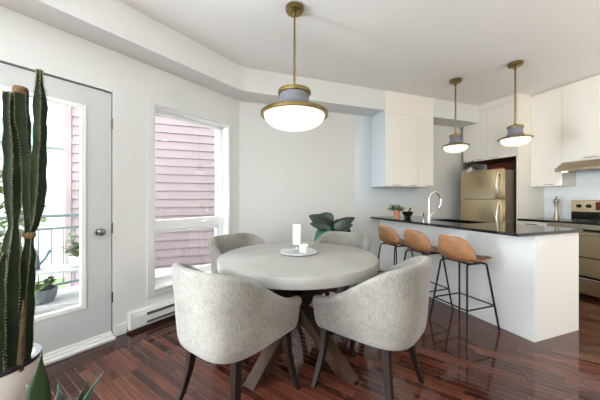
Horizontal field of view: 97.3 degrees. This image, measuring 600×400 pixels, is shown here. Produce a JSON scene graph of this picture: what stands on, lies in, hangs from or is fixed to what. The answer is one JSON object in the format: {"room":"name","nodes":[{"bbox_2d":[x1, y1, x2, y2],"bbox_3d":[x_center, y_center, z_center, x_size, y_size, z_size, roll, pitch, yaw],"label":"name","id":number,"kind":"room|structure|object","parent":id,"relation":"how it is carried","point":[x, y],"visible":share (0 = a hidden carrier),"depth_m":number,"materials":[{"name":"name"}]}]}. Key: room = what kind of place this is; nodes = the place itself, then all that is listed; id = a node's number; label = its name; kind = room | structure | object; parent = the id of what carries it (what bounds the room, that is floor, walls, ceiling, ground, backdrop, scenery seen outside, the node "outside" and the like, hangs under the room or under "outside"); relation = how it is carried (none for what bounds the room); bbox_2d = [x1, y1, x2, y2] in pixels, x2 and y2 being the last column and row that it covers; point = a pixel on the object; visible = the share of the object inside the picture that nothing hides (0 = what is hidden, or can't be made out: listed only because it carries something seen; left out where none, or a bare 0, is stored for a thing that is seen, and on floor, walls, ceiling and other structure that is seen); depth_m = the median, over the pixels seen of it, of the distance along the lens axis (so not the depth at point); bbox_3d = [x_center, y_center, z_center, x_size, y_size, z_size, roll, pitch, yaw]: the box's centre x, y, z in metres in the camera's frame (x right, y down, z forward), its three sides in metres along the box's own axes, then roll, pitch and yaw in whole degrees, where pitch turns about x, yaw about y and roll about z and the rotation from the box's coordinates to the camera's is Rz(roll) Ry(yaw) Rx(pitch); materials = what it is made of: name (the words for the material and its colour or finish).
{"room":"dining room","nodes":[
{"label":"dining room","id":0,"kind":"room"},
{"bbox_2d":[0,6,238,335],"bbox_3d":[-3.062,-0.185,0.412,0.201,2.770,7.830,0,0,35],"label":"wall","id":1,"kind":"structure","parent":0,"point":[26,42],"depth_m":2.37,"materials":[{"name":"white paint"}]},
{"bbox_2d":[0,62,115,365],"bbox_3d":[-1.932,0.138,1.948,0.255,2.124,0.916,0,0,35],"label":"door","id":2,"kind":"structure","parent":1,"relation":"in","point":[65,333],"depth_m":2.15,"materials":[{"name":"grey paint"}]},
{"bbox_2d":[45,315,175,377],"bbox_3d":[-2.799,1.199,0.398,0.245,0.002,7.410,0,0,35],"label":"trim","id":3,"kind":"structure","parent":1,"relation":"attached to","point":[141,333],"depth_m":2.14,"materials":[{"name":"brown wood"}]},
{"bbox_2d":[115,322,125,336],"bbox_3d":[-1.580,1.149,2.327,0.014,0.097,0.088,0,0,35],"label":"baseboard","id":4,"kind":"structure","parent":1,"relation":"attached to","point":[120,329],"depth_m":2.32,"materials":[{"name":"white"}]},
{"bbox_2d":[127,298,174,330],"bbox_3d":[-1.204,1.093,2.810,0.070,0.150,1.119,0,0,35],"label":"baseboard heater","id":5,"kind":"object","parent":1,"relation":"attached to","point":[143,316],"visible":0.46,"depth_m":2.48,"materials":[{"name":"white metal"}]},
{"bbox_2d":[147,101,229,297],"bbox_3d":[-1.238,0.004,2.963,0.220,1.872,0.991,0,0,35],"label":"window","id":6,"kind":"structure","parent":1,"relation":"in","point":[161,284],"depth_m":2.89,"materials":[{"name":"white paint"}]},
{"bbox_2d":[0,0,384,116],"bbox_3d":[-2.283,-1.427,0.913,1.240,0.284,9.334,0,0,43],"label":"ceiling soffit","id":7,"kind":"structure","parent":1,"relation":"attached to","point":[114,25],"depth_m":2.50,"materials":[{"name":"white paint"}]},
{"bbox_2d":[34,264,206,315],"bbox_3d":[-3.059,1.280,2.280,1.950,0.080,6.600,0,0,35],"label":"floor","id":8,"kind":"structure","parent":0,"point":[160,271],"depth_m":3.58,"materials":[{"name":"grey"}]},
{"bbox_2d":[0,213,79,285],"bbox_3d":[-4.138,0.720,2.147,0.052,1.040,4.740,0,0,35],"label":"balcony railing","id":9,"kind":"object","parent":8,"relation":"on","point":[75,214],"visible":0.27,"depth_m":3.45,"materials":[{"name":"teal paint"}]},
{"bbox_2d":[35,264,79,309],"bbox_3d":[-2.620,0.996,2.860,0.840,0.501,0.440,0,0,-25],"label":"plant stand","id":10,"kind":"object","parent":8,"relation":"on","point":[71,297],"visible":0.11,"depth_m":2.79,"materials":[{"name":"grey paint"}]},
{"bbox_2d":[22,247,51,269],"bbox_3d":[-2.776,0.612,2.765,0.272,0.258,0.170,0,0,-25],"label":"watering can","id":11,"kind":"object","parent":10,"relation":"on","point":[38,262],"visible":0.26,"depth_m":2.78,"materials":[{"name":"blue metal"}]},
{"bbox_2d":[34,276,57,304],"bbox_3d":[-2.676,0.948,2.757,0.244,0.245,0.291,0,0,16],"label":"potted plant","id":12,"kind":"object","parent":10,"relation":"on","point":[46,292],"visible":0.77,"depth_m":2.71,"materials":[{"name":"green plant"}]},
{"bbox_2d":[35,290,79,309],"bbox_3d":[-2.620,1.087,2.860,0.840,0.025,0.440,0,0,-25],"label":"shelf","id":13,"kind":"object","parent":10,"relation":"attached to","point":[71,297],"depth_m":2.80,"materials":[{"name":"white paint"}]},
{"bbox_2d":[35,264,79,274],"bbox_3d":[-2.620,0.757,2.860,0.720,0.025,0.340,0,0,-25],"label":"shelf","id":14,"kind":"object","parent":10,"relation":"attached to","point":[64,268],"depth_m":2.79,"materials":[{"name":"white paint"}]},
{"bbox_2d":[59,233,79,266],"bbox_3d":[-2.455,0.564,2.946,0.385,0.355,0.360,0,0,0],"label":"potted plant","id":15,"kind":"object","parent":10,"relation":"on","point":[74,258],"visible":0.58,"depth_m":2.88,"materials":[{"name":"green plant"}]},
{"bbox_2d":[65,106,214,287],"bbox_3d":[-2.257,-0.673,5.992,4.055,6.746,2.235,0,0,-20],"label":"wall","id":16,"kind":"structure","parent":0,"point":[184,151],"depth_m":4.82,"materials":[{"name":"pink wood"}]},
{"bbox_2d":[49,294,599,399],"bbox_3d":[0.498,1.250,1.161,11.656,0.100,7.865,0,0,0],"label":"floor","id":17,"kind":"structure","parent":0,"point":[492,364],"depth_m":1.86,"materials":[{"name":"red wood"}]},
{"bbox_2d":[0,68,49,399],"bbox_3d":[-1.729,0.217,1.499,0.385,1.967,0.383,0,0,32],"label":"potted cactus","id":18,"kind":"object","parent":17,"relation":"on","point":[24,181],"visible":1,"depth_m":1.50,"materials":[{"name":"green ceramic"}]},
{"bbox_2d":[0,343,42,399],"bbox_3d":[-1.730,1.059,1.500,0.383,0.282,0.383,0,0,0],"label":"pot","id":19,"kind":"object","parent":18,"relation":"attached to","point":[14,377],"depth_m":1.46,"materials":[{"name":"white ceramic"}]},
{"bbox_2d":[24,351,102,399],"bbox_3d":[-0.997,0.899,1.097,0.308,0.602,0.260,0,0,-32],"label":"snake plant","id":20,"kind":"object","parent":17,"relation":"on","point":[39,388],"visible":1,"depth_m":1.06,"materials":[{"name":"green plant"}]},
{"bbox_2d":[171,262,301,399],"bbox_3d":[-0.383,0.778,1.578,0.603,0.844,0.646,0,0,36],"label":"dining chair","id":21,"kind":"object","parent":17,"relation":"on","point":[221,318],"visible":1,"depth_m":1.30,"materials":[{"name":"fabric"}]},
{"bbox_2d":[209,233,265,273],"bbox_3d":[-0.501,0.778,2.491,0.646,0.844,0.603,0,0,39],"label":"dining chair","id":22,"kind":"object","parent":17,"relation":"on","point":[219,245],"visible":0.3,"depth_m":2.63,"materials":[{"name":"fabric"}]},
{"bbox_2d":[217,242,378,390],"bbox_3d":[-0.015,0.820,2.090,1.224,0.761,1.224,0,0,0],"label":"dining table","id":23,"kind":"object","parent":17,"relation":"on","point":[333,265],"visible":0.86,"depth_m":1.79,"materials":[{"name":"stone"}]},
{"bbox_2d":[280,247,316,255],"bbox_3d":[-0.012,0.430,2.150,0.304,0.017,0.304,0,0,0],"label":"serving tray","id":24,"kind":"object","parent":23,"relation":"on","point":[288,251],"visible":0.89,"depth_m":2.11,"materials":[{"name":"ceramic"}]},
{"bbox_2d":[299,244,308,252],"bbox_3d":[0.032,0.395,2.105,0.074,0.064,0.074,0,0,0],"label":"votive candle","id":25,"kind":"object","parent":24,"relation":"on","point":[303,247],"visible":1,"depth_m":2.08,"materials":[{"name":"white wax"}]},
{"bbox_3d":[-0.025,0.400,2.175,0.088,0.052,0.088,0,0,0],"label":"candle holder","id":26,"kind":"object","parent":24,"relation":"on","visible":0},
{"bbox_2d":[293,224,300,244],"bbox_3d":[-0.025,0.287,2.175,0.066,0.172,0.066,0,0,0],"label":"pillar candle","id":27,"kind":"object","parent":26,"relation":"on","point":[296,227],"visible":0.95,"depth_m":2.15,"materials":[{"name":"white wax"}]},
{"bbox_2d":[309,212,354,295],"bbox_3d":[0.396,0.684,3.300,0.579,1.032,0.310,0,0,0],"label":"leafy plant","id":28,"kind":"object","parent":17,"relation":"on","point":[324,222],"visible":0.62,"depth_m":3.25,"materials":[{"name":"green plant"}]},
{"bbox_2d":[297,231,370,341],"bbox_3d":[0.357,0.778,2.602,0.603,0.844,0.646,0,0,36],"label":"dining chair","id":29,"kind":"object","parent":17,"relation":"on","point":[358,240],"visible":0.33,"depth_m":2.79,"materials":[{"name":"fabric"}]},
{"bbox_2d":[311,255,431,399],"bbox_3d":[0.468,0.778,1.685,0.646,0.844,0.603,0,0,40],"label":"dining chair","id":30,"kind":"object","parent":17,"relation":"on","point":[387,311],"visible":0.95,"depth_m":1.41,"materials":[{"name":"fabric"}]},
{"bbox_2d":[377,225,412,272],"bbox_3d":[1.221,0.763,3.401,0.437,0.870,0.417,0,0,-20],"label":"bar stool","id":31,"kind":"object","parent":17,"relation":"on","point":[388,235],"visible":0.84,"depth_m":3.27,"materials":[{"name":"brown leather"}]},
{"bbox_2d":[403,229,452,310],"bbox_3d":[1.378,0.763,2.959,0.437,0.870,0.417,0,0,-20],"label":"bar stool","id":32,"kind":"object","parent":17,"relation":"on","point":[417,241],"visible":0.85,"depth_m":2.84,"materials":[{"name":"brown leather"}]},
{"bbox_2d":[429,234,500,339],"bbox_3d":[1.539,0.763,2.506,0.437,0.870,0.417,0,0,-20],"label":"bar stool","id":33,"kind":"object","parent":17,"relation":"on","point":[457,249],"visible":1,"depth_m":2.39,"materials":[{"name":"leather"}]},
{"bbox_2d":[380,220,578,341],"bbox_3d":[1.906,0.751,3.291,0.627,0.898,2.083,0,0,-20],"label":"kitchen island","id":34,"kind":"object","parent":17,"relation":"on","point":[536,290],"visible":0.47,"depth_m":2.39,"materials":[{"name":"white"}]},
{"bbox_2d":[371,216,582,236],"bbox_3d":[1.804,0.288,3.244,0.891,0.026,2.106,0,0,-20],"label":"island countertop","id":35,"kind":"structure","parent":34,"relation":"on","point":[518,230],"depth_m":2.64,"materials":[{"name":"black stone"}]},
{"bbox_2d":[388,204,405,218],"bbox_3d":[1.363,0.175,3.704,0.257,0.200,0.253,0,0,-20],"label":"potted herb","id":36,"kind":"object","parent":35,"relation":"on","point":[396,211],"visible":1,"depth_m":3.68,"materials":[{"name":"orange ceramic"}]},
{"bbox_2d":[393,210,399,218],"bbox_3d":[1.360,0.212,3.711,0.092,0.125,0.092,0,0,-20],"label":"pot","id":37,"kind":"object","parent":36,"relation":"on","point":[396,212],"depth_m":3.68,"materials":[{"name":"orange ceramic"}]},
{"bbox_2d":[402,211,412,217],"bbox_3d":[1.578,0.230,3.874,0.156,0.090,0.156,0,0,0],"label":"mortar","id":38,"kind":"object","parent":35,"relation":"on","point":[406,214],"visible":0.99,"depth_m":3.83,"materials":[{"name":"black stone"}]},
{"bbox_2d":[427,191,441,221],"bbox_3d":[1.656,0.090,3.254,0.225,0.369,0.054,0,0,-20],"label":"kitchen faucet","id":39,"kind":"object","parent":35,"relation":"on","point":[429,214],"visible":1,"depth_m":3.22,"materials":[{"name":"silver metal"}]},
{"bbox_2d":[435,220,478,223],"bbox_3d":[1.948,0.383,3.283,0.356,0.195,0.596,0,0,-20],"label":"sink","id":40,"kind":"object","parent":35,"relation":"in","point":[435,220],"visible":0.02,"depth_m":3.45,"materials":[{"name":"black metal"}]},
{"bbox_2d":[461,168,515,223],"bbox_3d":[3.176,0.378,4.275,0.879,1.645,0.665,0,0,-20],"label":"refrigerator","id":41,"kind":"object","parent":17,"relation":"on","point":[486,195],"visible":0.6,"depth_m":4.00,"materials":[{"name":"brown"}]},
{"bbox_2d":[461,161,477,171],"bbox_3d":[2.837,-0.551,4.412,0.289,0.210,0.326,0,0,43],"label":"dried plant","id":42,"kind":"object","parent":41,"relation":"on","point":[468,167],"visible":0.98,"depth_m":4.37,"materials":[{"name":"green plant"}]},
{"bbox_2d":[487,161,515,169],"bbox_3d":[3.363,0.281,4.418,0.588,1.834,0.852,0,0,-20],"label":"lining","id":43,"kind":"object","parent":17,"relation":"on","point":[508,165],"visible":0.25,"depth_m":4.61,"materials":[{"name":"brown wood"}]},
{"bbox_2d":[516,93,543,223],"bbox_3d":[3.496,-0.184,4.000,0.619,2.768,0.022,0,0,-20],"label":"panel","id":44,"kind":"object","parent":17,"relation":"on","point":[529,200],"visible":0.4,"depth_m":3.94,"materials":[{"name":"white paint"}]},
{"bbox_2d":[518,221,546,225],"bbox_3d":[3.545,0.758,3.818,0.649,0.884,0.353,0,0,-20],"label":"base cabinet","id":45,"kind":"object","parent":17,"relation":"on","point":[519,222],"visible":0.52,"depth_m":3.70,"materials":[{"name":"white paint"}]},
{"bbox_2d":[517,217,563,221],"bbox_3d":[3.547,0.300,3.817,0.631,0.030,0.355,0,0,-20],"label":"countertop","id":46,"kind":"structure","parent":45,"relation":"on","point":[543,219],"depth_m":3.74,"materials":[{"name":"black stone"}]},
{"bbox_2d":[553,196,559,218],"bbox_3d":[3.717,0.122,3.829,0.068,0.325,0.068,0,0,0],"label":"pepper mill","id":47,"kind":"object","parent":46,"relation":"on","point":[556,201],"visible":1,"depth_m":3.81,"materials":[{"name":"gold metal"}]},
{"bbox_2d":[547,200,599,298],"bbox_3d":[3.717,0.593,3.282,0.663,1.155,0.764,0,0,-20],"label":"range","id":48,"kind":"object","parent":17,"relation":"on","point":[587,212],"visible":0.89,"depth_m":3.20,"materials":[{"name":"gold metal"}]},
{"bbox_2d":[547,219,599,224],"bbox_3d":[3.692,0.294,3.273,0.540,0.020,0.764,0,0,-20],"label":"cooktop","id":49,"kind":"object","parent":48,"relation":"in","point":[565,221],"depth_m":3.37,"materials":[{"name":"black glass"}]},
{"bbox_2d":[120,0,599,105],"bbox_3d":[0.509,-1.620,1.158,11.656,0.100,7.890,0,0,0],"label":"ceiling","id":50,"kind":"structure","parent":0,"point":[413,47],"depth_m":2.60,"materials":[{"name":"white paint"}]},
{"bbox_2d":[261,1,327,131],"bbox_3d":[-0.045,-1.071,2.161,0.550,0.996,0.558,0,0,0],"label":"pendant light","id":51,"kind":"object","parent":50,"relation":"hanging from","point":[294,112],"visible":1,"depth_m":2.05,"materials":[{"name":"white glass"}]},
{"bbox_2d":[264,105,324,131],"bbox_3d":[-0.045,-0.627,2.165,0.495,0.108,0.495,0,0,0],"label":"diffuser","id":52,"kind":"object","parent":51,"relation":"attached to","point":[291,118],"depth_m":2.00,"materials":[{"name":"white glass"}]},
{"bbox_2d":[441,77,469,152],"bbox_3d":[2.051,-1.089,3.475,0.322,0.960,0.328,0,0,0],"label":"pendant light","id":53,"kind":"object","parent":50,"relation":"hanging from","point":[455,145],"visible":1,"depth_m":3.42,"materials":[{"name":"white glass"}]},
{"bbox_2d":[443,144,467,152],"bbox_3d":[2.050,-0.650,3.480,0.287,0.082,0.287,0,0,0],"label":"diffuser","id":54,"kind":"object","parent":53,"relation":"attached to","point":[450,148],"depth_m":3.39,"materials":[{"name":"white glass"}]},
{"bbox_2d":[497,60,533,146],"bbox_3d":[2.488,-1.089,3.045,0.322,0.960,0.328,0,0,0],"label":"pendant light","id":55,"kind":"object","parent":50,"relation":"hanging from","point":[515,137],"visible":1,"depth_m":3.00,"materials":[{"name":"white glass"}]},
{"bbox_2d":[500,136,531,146],"bbox_3d":[2.487,-0.650,3.050,0.287,0.082,0.287,0,0,0],"label":"diffuser","id":56,"kind":"object","parent":55,"relation":"attached to","point":[508,141],"depth_m":2.97,"materials":[{"name":"white glass"}]},
{"bbox_2d":[239,101,484,272],"bbox_3d":[1.253,-0.185,4.288,4.655,2.770,0.200,0,0,-20],"label":"wall","id":57,"kind":"structure","parent":0,"point":[286,177],"depth_m":3.78,"materials":[{"name":"white paint"}]},
{"bbox_2d":[355,115,424,206],"bbox_3d":[1.483,-0.585,4.260,1.380,1.399,0.007,0,0,-20],"label":"wall panel","id":58,"kind":"object","parent":57,"relation":"attached to","point":[365,195],"visible":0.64,"depth_m":4.11,"materials":[{"name":"blue paint"}]},
{"bbox_2d":[371,90,433,187],"bbox_3d":[1.601,-0.875,4.105,0.906,1.385,0.364,0,0,-20],"label":"upper cabinet","id":59,"kind":"object","parent":57,"relation":"attached to","point":[402,133],"visible":0.99,"depth_m":3.95,"materials":[{"name":"white paint"}]},
{"bbox_2d":[433,99,477,127],"bbox_3d":[2.490,-1.427,4.445,0.988,0.284,0.334,0,0,-20],"label":"trim","id":60,"kind":"structure","parent":57,"relation":"attached to","point":[444,111],"depth_m":4.32,"materials":[{"name":"white paint"}]},
{"bbox_3d":[4.955,-0.185,1.127,0.200,2.770,8.641,0,0,-20],"label":"wall","id":61,"kind":"structure","parent":0,"visible":0},
{"bbox_2d":[463,94,515,164],"bbox_3d":[3.337,-1.103,4.409,0.646,0.930,0.852,0,0,-20],"label":"upper cabinet","id":62,"kind":"object","parent":61,"relation":"attached to","point":[494,117],"visible":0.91,"depth_m":4.28,"materials":[{"name":"white paint"}]},
{"bbox_2d":[531,86,575,186],"bbox_3d":[3.683,-0.876,3.858,0.348,1.383,0.369,0,0,-20],"label":"upper cabinet","id":63,"kind":"object","parent":61,"relation":"attached to","point":[546,107],"visible":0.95,"depth_m":3.79,"materials":[{"name":"white paint"}]},
{"bbox_2d":[544,172,599,218],"bbox_3d":[4.185,-0.133,2.978,0.007,0.834,2.364,0,0,-20],"label":"backsplash","id":64,"kind":"structure","parent":61,"relation":"attached to","point":[583,190],"depth_m":3.80,"materials":[{"name":"white tile"}]},
{"bbox_2d":[562,74,599,162],"bbox_3d":[3.872,-1.034,3.325,0.348,1.068,0.757,0,0,-20],"label":"upper cabinet","id":65,"kind":"object","parent":61,"relation":"attached to","point":[580,99],"visible":0.99,"depth_m":3.44,"materials":[{"name":"white paint"}]},
{"bbox_2d":[555,159,599,172],"bbox_3d":[3.795,-0.429,3.299,0.509,0.140,0.740,0,0,-20],"label":"range hood","id":66,"kind":"object","parent":65,"relation":"attached to","point":[585,166],"visible":1,"depth_m":3.38,"materials":[{"name":"gold metal"}]},
{"label":"outside","id":67,"kind":"structure","parent":0,"visible":0},
{"bbox_2d":[35,277,64,288],"bbox_3d":[-19.399,3.300,13.684,37.800,0.200,60.000,0,0,35],"label":"ground","id":68,"kind":"structure","parent":67,"point":[58,280],"depth_m":10.12,"materials":[{"name":"green plant"}]},
{"bbox_2d":[0,158,51,249],"bbox_3d":[-8.540,0.995,7.194,2.765,4.421,2.702,0,0,0],"label":"tree","id":69,"kind":"object","parent":68,"relation":"on","point":[44,220],"visible":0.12,"depth_m":7.36,"materials":[{"name":"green plant"}]},
{"bbox_2d":[0,117,64,281],"bbox_3d":[-14.421,0.150,8.336,5.900,6.100,15.800,0,0,35],"label":"house","id":70,"kind":"structure","parent":68,"relation":"on","point":[55,197],"depth_m":10.51,"materials":[{"name":"white"}]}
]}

